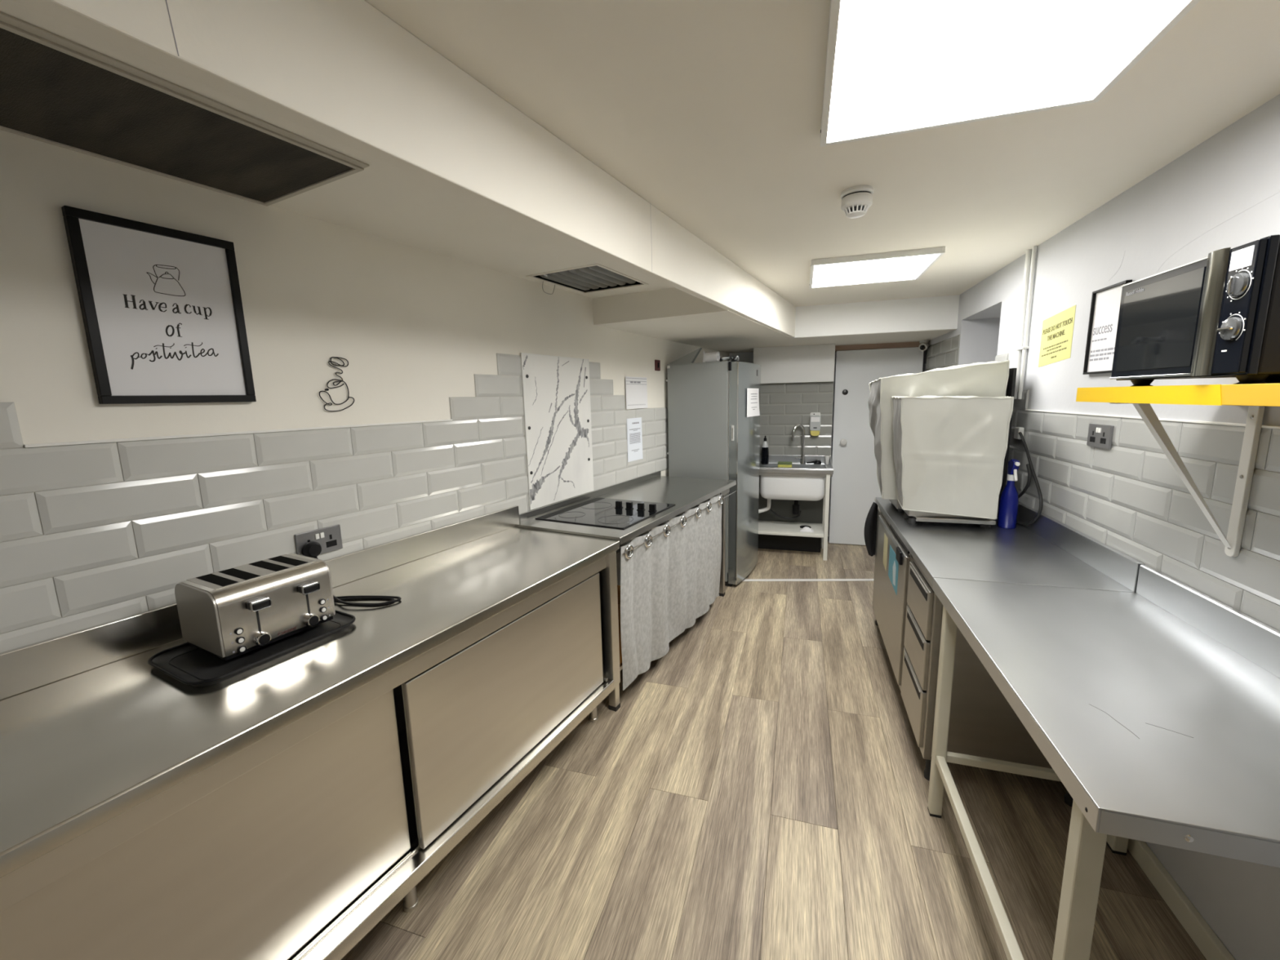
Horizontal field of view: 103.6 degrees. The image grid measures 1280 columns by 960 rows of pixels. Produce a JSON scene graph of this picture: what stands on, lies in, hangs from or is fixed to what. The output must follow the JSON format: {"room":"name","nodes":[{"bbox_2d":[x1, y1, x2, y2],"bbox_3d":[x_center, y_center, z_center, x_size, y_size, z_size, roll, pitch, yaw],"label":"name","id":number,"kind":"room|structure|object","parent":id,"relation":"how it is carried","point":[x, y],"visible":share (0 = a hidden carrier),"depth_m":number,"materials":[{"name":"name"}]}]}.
{"room":"commercial kitchen","nodes":[
{"label":"commercial kitchen","id":0,"kind":"room"},
{"bbox_2d":[0,129,728,653],"bbox_3d":[-0.743,-0.080,2.465,0.130,2.400,8.200,4,10,28],"label":"wall","id":1,"kind":"structure","parent":0,"point":[105,509],"depth_m":1.55,"materials":[{"name":"beige paint"}]},
{"bbox_2d":[61,205,256,404],"bbox_3d":[-1.245,-0.433,1.340,0.022,0.451,0.331,4,10,28],"label":"framed print","id":2,"kind":"object","parent":1,"relation":"attached to","point":[162,308],"visible":1,"depth_m":1.31,"materials":[{"name":"black"}]},
{"bbox_2d":[0,11,369,206],"bbox_3d":[-1.256,-0.706,0.771,0.493,0.008,1.465,4,10,28],"label":"air vent","id":3,"kind":"object","parent":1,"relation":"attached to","point":[55,90],"visible":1,"depth_m":1.08,"materials":[{"name":"black metal"}]},
{"bbox_2d":[293,524,342,555],"bbox_3d":[-1.085,0.209,1.708,0.013,0.086,0.146,4,11,28],"label":"wall socket","id":4,"kind":"object","parent":1,"relation":"attached to","point":[329,538],"visible":0.8,"depth_m":1.72,"materials":[{"name":"grey metal"}]},
{"bbox_2d":[319,356,354,411],"bbox_3d":[-1.048,-0.329,1.734,0.010,0.185,0.120,4,10,28],"label":"ornament","id":5,"kind":"object","parent":1,"relation":"attached to","point":[331,361],"visible":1,"depth_m":1.73,"materials":[{"name":"black plastic"}]},
{"bbox_2d":[0,0,673,298],"bbox_3d":[-1.071,-0.735,0.743,0.857,0.050,4.900,4,10,28],"label":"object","id":6,"kind":"structure","parent":1,"relation":"attached to","point":[384,200],"depth_m":1.62,"materials":[{"name":"beige paint"}]},
{"bbox_2d":[520,352,593,510],"bbox_3d":[-0.443,-0.286,2.853,0.013,0.808,0.604,4,10,28],"label":"panel","id":7,"kind":"object","parent":1,"relation":"attached to","point":[556,389],"visible":1,"depth_m":2.81,"materials":[{"name":"stone"}]},
{"bbox_2d":[525,263,648,294],"bbox_3d":[-0.258,-1.030,2.596,0.420,0.120,0.505,4,10,28],"label":"air vent","id":8,"kind":"object","parent":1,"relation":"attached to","point":[595,277],"visible":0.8,"depth_m":2.58,"materials":[{"name":"black metal"}]},
{"bbox_2d":[626,417,643,462],"bbox_3d":[-0.036,-0.292,3.622,0.005,0.305,0.218,4,11,28],"label":"paper notice","id":9,"kind":"object","parent":1,"relation":"attached to","point":[634,437],"visible":1,"depth_m":3.62,"materials":[{"name":"white paper"}]},
{"bbox_2d":[629,422,640,451],"bbox_3d":[-0.034,-0.309,3.623,0.002,0.209,0.160,4,10,28],"label":"print","id":10,"kind":"object","parent":9,"relation":"attached to","point":[633,422],"depth_m":3.62},
{"bbox_2d":[625,376,648,408],"bbox_3d":[-0.021,-0.624,3.610,0.005,0.223,0.315,4,11,28],"label":"paper notice","id":11,"kind":"object","parent":1,"relation":"attached to","point":[636,387],"visible":1,"depth_m":3.60,"materials":[{"name":"white paper"}]},
{"bbox_2d":[654,360,660,370],"bbox_3d":[0.136,-0.883,3.879,0.018,0.080,0.070,4,10,28],"label":"wall switch","id":12,"kind":"object","parent":1,"relation":"attached to","point":[657,362],"visible":1,"depth_m":3.87,"materials":[{"name":"red plastic"}]},
{"bbox_2d":[592,287,955,353],"bbox_3d":[1.376,-1.201,3.994,2.157,0.215,3.200,4,10,28],"label":"ceiling beam","id":13,"kind":"structure","parent":1,"relation":"attached to","point":[674,314],"depth_m":3.32,"materials":[{"name":"beige paint"}]},
{"bbox_2d":[728,351,835,536],"bbox_3d":[1.498,-0.607,5.385,2.782,2.400,0.120,2,10,18],"label":"door frame","id":14,"kind":"structure","parent":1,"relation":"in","point":[748,357],"depth_m":5.31,"materials":[{"name":"paint"}]},
{"bbox_2d":[758,533,821,552],"bbox_3d":[1.270,0.574,4.964,0.965,0.215,0.015,2,10,18],"label":"baseboard","id":15,"kind":"structure","parent":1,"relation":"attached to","point":[765,541],"depth_m":4.90,"materials":[{"name":"black plastic"}]},
{"bbox_2d":[341,536,1206,959],"bbox_3d":[0.384,1.191,2.154,4.300,0.060,7.500,2,10,18],"label":"floor","id":16,"kind":"structure","parent":0,"point":[759,791],"depth_m":1.74,"materials":[{"name":"brown laminate"}]},
{"bbox_2d":[0,505,620,959],"bbox_3d":[-0.837,0.788,1.577,0.632,0.976,2.105,4,10,28],"label":"base cabinet","id":17,"kind":"object","parent":16,"relation":"on","point":[280,808],"visible":0.97,"depth_m":1.19,"materials":[{"name":"silver metal"}]},
{"bbox_2d":[147,609,355,686],"bbox_3d":[-1.015,0.427,1.348,0.290,0.020,0.393,4,10,28],"label":"serving tray","id":18,"kind":"object","parent":17,"relation":"on","point":[189,664],"visible":0.69,"depth_m":1.27,"materials":[{"name":"grey plastic"}]},
{"bbox_2d":[174,541,401,660],"bbox_3d":[-1.017,0.320,1.476,0.344,0.194,0.476,4,10,28],"label":"toaster","id":19,"kind":"object","parent":18,"relation":"on","point":[230,613],"visible":1,"depth_m":1.29,"materials":[{"name":"metal"}]},
{"bbox_2d":[513,471,736,711],"bbox_3d":[0.043,0.529,3.194,0.632,0.928,1.687,4,10,28],"label":"steel table","id":20,"kind":"object","parent":16,"relation":"on","point":[686,493],"visible":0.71,"depth_m":3.08,"materials":[{"name":"silver metal"}]},
{"bbox_2d":[535,497,675,529],"bbox_3d":[-0.172,0.152,2.762,0.535,0.044,0.593,4,10,28],"label":"cooktop","id":21,"kind":"object","parent":20,"relation":"on","point":[615,513],"visible":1,"depth_m":2.71,"materials":[{"name":"black glass"}]},
{"bbox_2d":[617,585,622,664],"bbox_3d":[-0.144,0.778,2.675,0.158,0.329,0.330,4,10,28],"label":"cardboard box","id":22,"kind":"object","parent":20,"relation":"on","point":[618,586],"visible":0.02,"depth_m":2.60,"materials":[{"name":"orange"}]},
{"bbox_2d":[513,475,736,544],"bbox_3d":[0.033,0.128,3.126,0.630,0.034,1.682,4,10,28],"label":"countertop","id":23,"kind":"structure","parent":20,"relation":"on","point":[686,493],"depth_m":3.07,"materials":[{"name":"metal"}]},
{"bbox_2d":[620,490,736,690],"bbox_3d":[0.296,0.554,3.025,0.083,0.774,1.638,4,10,28],"label":"curtain","id":24,"kind":"object","parent":20,"relation":"hanging from","point":[668,583],"visible":1,"depth_m":2.76,"materials":[{"name":"fabric"}]},
{"bbox_2d":[666,360,760,586],"bbox_3d":[0.634,-0.074,4.237,0.615,1.756,0.624,4,10,28],"label":"refrigerator","id":25,"kind":"object","parent":16,"relation":"on","point":[711,433],"visible":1,"depth_m":3.93,"materials":[{"name":"grey metal"}]},
{"bbox_2d":[669,347,702,364],"bbox_3d":[0.359,-0.972,3.966,0.264,0.114,0.040,4,10,28],"label":"board","id":26,"kind":"object","parent":25,"relation":"on","point":[690,357],"visible":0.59,"depth_m":3.94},
{"bbox_2d":[702,351,719,362],"bbox_3d":[0.560,-0.969,3.950,0.113,0.106,0.084,4,10,28],"label":"paper roll","id":27,"kind":"object","parent":25,"relation":"on","point":[713,356],"visible":0.88,"depth_m":3.92,"materials":[{"name":"white paper"}]},
{"bbox_2d":[719,355,738,361],"bbox_3d":[0.692,-0.927,3.863,0.150,0.041,0.109,4,10,28],"label":"cable bundle","id":28,"kind":"object","parent":25,"relation":"on","point":[734,358],"visible":1,"depth_m":3.85,"materials":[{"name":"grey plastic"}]},
{"bbox_2d":[746,388,759,417],"bbox_3d":[0.903,-0.617,4.003,0.013,0.220,0.330,4,10,28],"label":"paper notice","id":29,"kind":"object","parent":25,"relation":"attached to","point":[753,394],"visible":1,"depth_m":4.00,"materials":[{"name":"white paper"}]},
{"bbox_2d":[751,393,757,409],"bbox_3d":[0.913,-0.626,4.025,0.004,0.128,0.181,4,10,28],"label":"print","id":30,"kind":"object","parent":29,"relation":"attached to","point":[753,396],"depth_m":4.03,"materials":[{"name":"grey paper"}]},
{"bbox_2d":[758,423,833,560],"bbox_3d":[1.390,0.085,4.798,0.807,1.227,0.450,2,10,18],"label":"sink","id":31,"kind":"object","parent":16,"relation":"on","point":[799,493],"visible":0.78,"depth_m":4.71,"materials":[{"name":"ceramic"}]},
{"bbox_2d":[760,435,768,464],"bbox_3d":[1.211,-0.291,4.881,0.073,0.276,0.073,2,10,18],"label":"dish soap bottle","id":32,"kind":"object","parent":31,"relation":"on","point":[765,451],"visible":1,"depth_m":4.86,"materials":[{"name":"black plastic"}]},
{"bbox_2d":[777,461,791,467],"bbox_3d":[1.319,-0.141,4.588,0.123,0.047,0.065,2,10,18],"label":"sponge","id":33,"kind":"object","parent":31,"relation":"on","point":[780,464],"visible":1,"depth_m":4.56,"materials":[{"name":"yellow"}]},
{"bbox_2d":[791,423,805,463],"bbox_3d":[1.529,-0.348,4.834,0.165,0.390,0.072,-5,10,-21],"label":"tap","id":34,"kind":"object","parent":31,"relation":"on","point":[794,459],"depth_m":4.85,"materials":[{"name":"silver metal"}]},
{"bbox_2d":[800,526,813,532],"bbox_3d":[1.547,0.449,4.676,0.120,0.039,0.110,2,10,18],"label":"cloth","id":35,"kind":"object","parent":31,"relation":"on","point":[806,529],"visible":1,"depth_m":4.65,"materials":[{"name":"white fabric"}]},
{"bbox_2d":[806,459,821,464],"bbox_3d":[1.671,-0.174,4.839,0.137,0.038,0.072,2,10,18],"label":"brush","id":36,"kind":"object","parent":31,"relation":"on","point":[817,462],"visible":1,"depth_m":4.81,"materials":[{"name":"black plastic"}]},
{"bbox_2d":[824,455,830,464],"bbox_3d":[1.777,-0.189,4.781,0.051,0.080,0.051,2,10,18],"label":"plastic cup","id":37,"kind":"object","parent":31,"relation":"on","point":[827,458],"visible":1,"depth_m":4.77,"materials":[{"name":"white plastic"}]},
{"bbox_2d":[742,578,873,581],"bbox_3d":[1.342,0.817,4.110,1.237,0.007,0.039,-1,9,3],"label":"trim","id":38,"kind":"structure","parent":16,"relation":"on","point":[744,580],"depth_m":4.10,"materials":[{"name":"silver metal"}]},
{"bbox_2d":[872,497,1144,806],"bbox_3d":[1.577,0.601,2.511,0.612,0.936,1.530,2,10,18],"label":"base cabinet","id":39,"kind":"object","parent":16,"relation":"on","point":[1047,551],"visible":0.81,"depth_m":1.94,"materials":[{"name":"metal"}]},
{"bbox_2d":[863,502,877,556],"bbox_3d":[1.512,0.321,3.295,0.082,0.360,0.054,2,10,18],"label":"hanging cloth","id":40,"kind":"object","parent":39,"relation":"hanging from","point":[870,526],"visible":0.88,"depth_m":3.29,"materials":[{"name":"black fabric"}]},
{"bbox_2d":[882,533,888,571],"bbox_3d":[1.368,0.400,2.810,0.001,0.185,0.120,2,10,18],"label":"sticker","id":41,"kind":"object","parent":39,"relation":"attached to","point":[886,539],"visible":1,"depth_m":2.80,"materials":[{"name":"beige paper"}]},
{"bbox_2d":[888,545,898,595],"bbox_3d":[1.290,0.454,2.568,0.001,0.180,0.260,2,10,18],"label":"sticker","id":42,"kind":"object","parent":39,"relation":"attached to","point":[893,567],"visible":0.94,"depth_m":2.56,"materials":[{"name":"teal paper"}]},
{"bbox_2d":[889,499,905,512],"bbox_3d":[1.666,-0.155,2.839,0.420,0.642,0.330,2,10,18],"label":"machine","id":43,"kind":"object","parent":39,"relation":"on","point":[895,503],"visible":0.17,"depth_m":2.81,"materials":[{"name":"metal"}]},
{"bbox_2d":[867,360,1009,499],"bbox_3d":[1.633,-0.277,2.829,0.647,0.729,0.483,2,10,18],"label":"machine cover","id":44,"kind":"object","parent":43,"relation":"on","point":[989,379],"visible":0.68,"depth_m":2.64,"materials":[{"name":"plastic"}]},
{"bbox_2d":[903,510,995,528],"bbox_3d":[1.545,-0.057,2.504,0.375,0.562,0.187,2,10,18],"label":"machine","id":45,"kind":"object","parent":39,"relation":"on","point":[913,517],"visible":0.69,"depth_m":2.48,"materials":[{"name":"metal"}]},
{"bbox_2d":[891,395,1013,519],"bbox_3d":[1.522,-0.127,2.501,0.510,0.583,0.264,2,10,22],"label":"machine cover","id":46,"kind":"object","parent":45,"relation":"on","point":[949,451],"visible":1,"depth_m":2.40,"materials":[{"name":"plastic"}]},
{"bbox_2d":[875,497,1134,592],"bbox_3d":[1.564,0.254,2.443,0.586,0.032,1.506,2,10,18],"label":"countertop","id":47,"kind":"structure","parent":39,"relation":"on","point":[1019,555],"depth_m":2.04,"materials":[{"name":"metal"}]},
{"bbox_2d":[996,368,1017,517],"bbox_3d":[1.927,-0.209,2.746,0.014,0.767,0.410,2,10,18],"label":"board","id":48,"kind":"object","parent":39,"relation":"on","point":[1010,392],"visible":0.23,"depth_m":2.55,"materials":[{"name":"black"}]},
{"bbox_2d":[997,458,1020,528],"bbox_3d":[1.779,0.067,2.419,0.076,0.335,0.098,2,10,18],"label":"spray bottle","id":49,"kind":"object","parent":39,"relation":"on","point":[1009,499],"visible":1,"depth_m":2.41,"materials":[{"name":"blue plastic"}]},
{"bbox_2d":[927,564,1279,959],"bbox_3d":[1.187,0.812,1.278,0.602,0.934,1.078,2,10,18],"label":"steel table","id":50,"kind":"object","parent":16,"relation":"on","point":[1156,708],"visible":1,"depth_m":1.09,"materials":[{"name":"silver metal"}]},
{"bbox_2d":[933,577,1279,842],"bbox_3d":[1.173,0.447,1.222,0.586,0.004,1.075,2,10,18],"label":"countertop","id":51,"kind":"structure","parent":50,"relation":"on","point":[1061,651],"depth_m":1.08,"materials":[{"name":"metal"}]},
{"bbox_2d":[759,382,833,546],"bbox_3d":[1.144,-0.327,5.116,1.485,1.950,0.128,2,10,18],"label":"wall","id":52,"kind":"structure","parent":0,"point":[783,406],"depth_m":4.88,"materials":[{"name":"grey tile"}]},
{"bbox_2d":[753,343,835,383],"bbox_3d":[1.453,-1.096,4.784,0.733,0.340,0.080,2,10,18],"label":"trim","id":53,"kind":"structure","parent":52,"relation":"attached to","point":[812,362],"depth_m":4.74,"materials":[{"name":"white paint"}]},
{"bbox_2d":[809,412,821,435],"bbox_3d":[1.669,-0.531,4.803,0.097,0.220,0.076,2,10,18],"label":"soap dispenser","id":54,"kind":"object","parent":52,"relation":"attached to","point":[815,417],"visible":1,"depth_m":4.77,"materials":[{"name":"white plastic"}]},
{"bbox_2d":[828,346,924,545],"bbox_3d":[2.244,-0.284,4.832,0.745,1.894,0.112,2,10,18],"label":"door","id":55,"kind":"structure","parent":52,"relation":"in","point":[855,486],"depth_m":4.87,"materials":[{"name":"paint"}]},
{"bbox_2d":[364,0,1279,306],"bbox_3d":[0.000,-0.957,1.273,3.982,0.100,6.300,2,10,18],"label":"ceiling","id":56,"kind":"structure","parent":0,"point":[709,112],"depth_m":1.33,"materials":[{"name":"paint"}]},
{"bbox_2d":[12,0,795,337],"bbox_3d":[-0.306,-0.774,1.237,0.040,0.236,6.492,4,10,28],"label":"ceiling beam","id":57,"kind":"structure","parent":56,"relation":"attached to","point":[344,72],"depth_m":0.95,"materials":[{"name":"beige paint"}]},
{"bbox_2d":[840,185,874,218],"bbox_3d":[0.754,-0.962,1.754,0.108,0.080,0.108,2,10,18],"label":"smoke detector","id":58,"kind":"object","parent":56,"relation":"attached to","point":[856,201],"visible":1,"depth_m":1.72,"materials":[{"name":"white plastic"}]},
{"bbox_2d":[808,246,945,288],"bbox_3d":[1.278,-1.174,2.822,0.618,0.028,0.615,2,10,18],"label":"recessed light","id":59,"kind":"object","parent":56,"relation":"in","point":[909,264],"visible":1,"depth_m":2.72,"materials":[{"name":"white plastic"}]},
{"bbox_2d":[820,0,1199,146],"bbox_3d":[0.690,-0.861,0.986,0.618,0.028,0.615,2,10,18],"label":"recessed light","id":60,"kind":"object","parent":56,"relation":"in","point":[893,67],"visible":1,"depth_m":1.02,"materials":[{"name":"white plastic"}]},
{"bbox_2d":[922,93,1279,959],"bbox_3d":[1.850,0.011,1.536,0.460,2.400,7.400,2,10,18],"label":"wall","id":61,"kind":"structure","parent":0,"point":[1224,192],"depth_m":1.56,"materials":[{"name":"white paint"}]},
{"bbox_2d":[791,294,959,338],"bbox_3d":[1.784,-1.255,3.906,1.282,0.238,0.060,2,10,18],"label":"beam","id":62,"kind":"structure","parent":61,"relation":"attached to","point":[936,313],"depth_m":3.86,"materials":[{"name":"white paint"}]},
{"bbox_2d":[918,340,928,363],"bbox_3d":[2.552,-1.152,4.539,0.072,0.200,0.125,5,11,34],"label":"security camera","id":63,"kind":"object","parent":61,"relation":"attached to","point":[923,346],"visible":1,"depth_m":4.50,"materials":[{"name":"white plastic"}]},
{"bbox_2d":[1013,245,1036,399],"bbox_3d":[1.951,-0.786,2.560,0.028,0.740,0.100,2,10,18],"label":"conduit pipe","id":64,"kind":"object","parent":61,"relation":"attached to","point":[1021,349],"visible":0.98,"depth_m":2.55,"materials":[{"name":"white plastic"}]},
{"bbox_2d":[1013,426,1043,524],"bbox_3d":[1.884,-0.013,2.477,0.045,0.476,0.484,2,10,18],"label":"power cable","id":65,"kind":"object","parent":61,"relation":"attached to","point":[1019,431],"visible":0.79,"depth_m":2.39,"materials":[{"name":"black rubber"}]},
{"bbox_2d":[1038,305,1075,367],"bbox_3d":[1.866,-0.636,2.262,0.002,0.240,0.300,2,10,18],"label":"notice","id":66,"kind":"object","parent":61,"relation":"attached to","point":[1057,331],"visible":1,"depth_m":2.25,"materials":[{"name":"yellow paper"}]},
{"bbox_2d":[1041,339,1067,358],"bbox_3d":[1.868,-0.585,2.275,0.001,0.070,0.240,2,10,18],"label":"print","id":67,"kind":"object","parent":66,"relation":"attached to","point":[1051,348],"depth_m":2.27,"materials":[{"name":"yellow paper"}]},
{"bbox_2d":[1086,423,1114,448],"bbox_3d":[1.720,-0.165,1.887,0.013,0.086,0.146,2,10,18],"label":"wall socket","id":68,"kind":"object","parent":61,"relation":"attached to","point":[1100,436],"visible":1,"depth_m":1.87,"materials":[{"name":"grey metal"}]},
{"bbox_2d":[1082,280,1132,374],"bbox_3d":[1.733,-0.557,1.875,0.018,0.314,0.217,2,10,18],"label":"framed print","id":69,"kind":"object","parent":61,"relation":"attached to","point":[1105,302],"visible":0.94,"depth_m":1.89,"materials":[{"name":"black"}]},
{"bbox_2d":[1089,337,1115,361],"bbox_3d":[1.737,-0.491,1.891,0.001,0.079,0.170,2,10,18],"label":"print","id":70,"kind":"object","parent":69,"relation":"attached to","point":[1101,349],"depth_m":1.90,"materials":[{"name":"grey paper"}]},
{"bbox_2d":[1075,383,1279,556],"bbox_3d":[1.237,0.050,0.882,0.333,0.438,1.147,2,10,18],"label":"wall shelf","id":71,"kind":"object","parent":61,"relation":"attached to","point":[1257,397],"visible":1,"depth_m":1.25,"materials":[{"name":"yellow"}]},
{"bbox_2d":[1109,234,1279,386],"bbox_3d":[1.270,-0.323,1.028,0.326,0.250,0.400,2,10,18],"label":"microwave","id":72,"kind":"object","parent":71,"relation":"on","point":[1217,314],"visible":0.98,"depth_m":0.97,"materials":[{"name":"black plastic"}]},
{"bbox_2d":[1232,250,1249,266],"bbox_3d":[1.075,-0.395,0.901,0.001,0.020,0.032,2,10,18],"label":"print","id":73,"kind":"object","parent":72,"relation":"on","point":[1240,258],"depth_m":0.90,"materials":[{"name":"grey paper"}]},
{"bbox_2d":[1127,838,1235,959],"bbox_3d":[1.325,1.331,0.759,0.022,0.070,5.200,2,10,18],"label":"baseboard","id":74,"kind":"structure","parent":61,"relation":"attached to","point":[1208,943],"depth_m":1.43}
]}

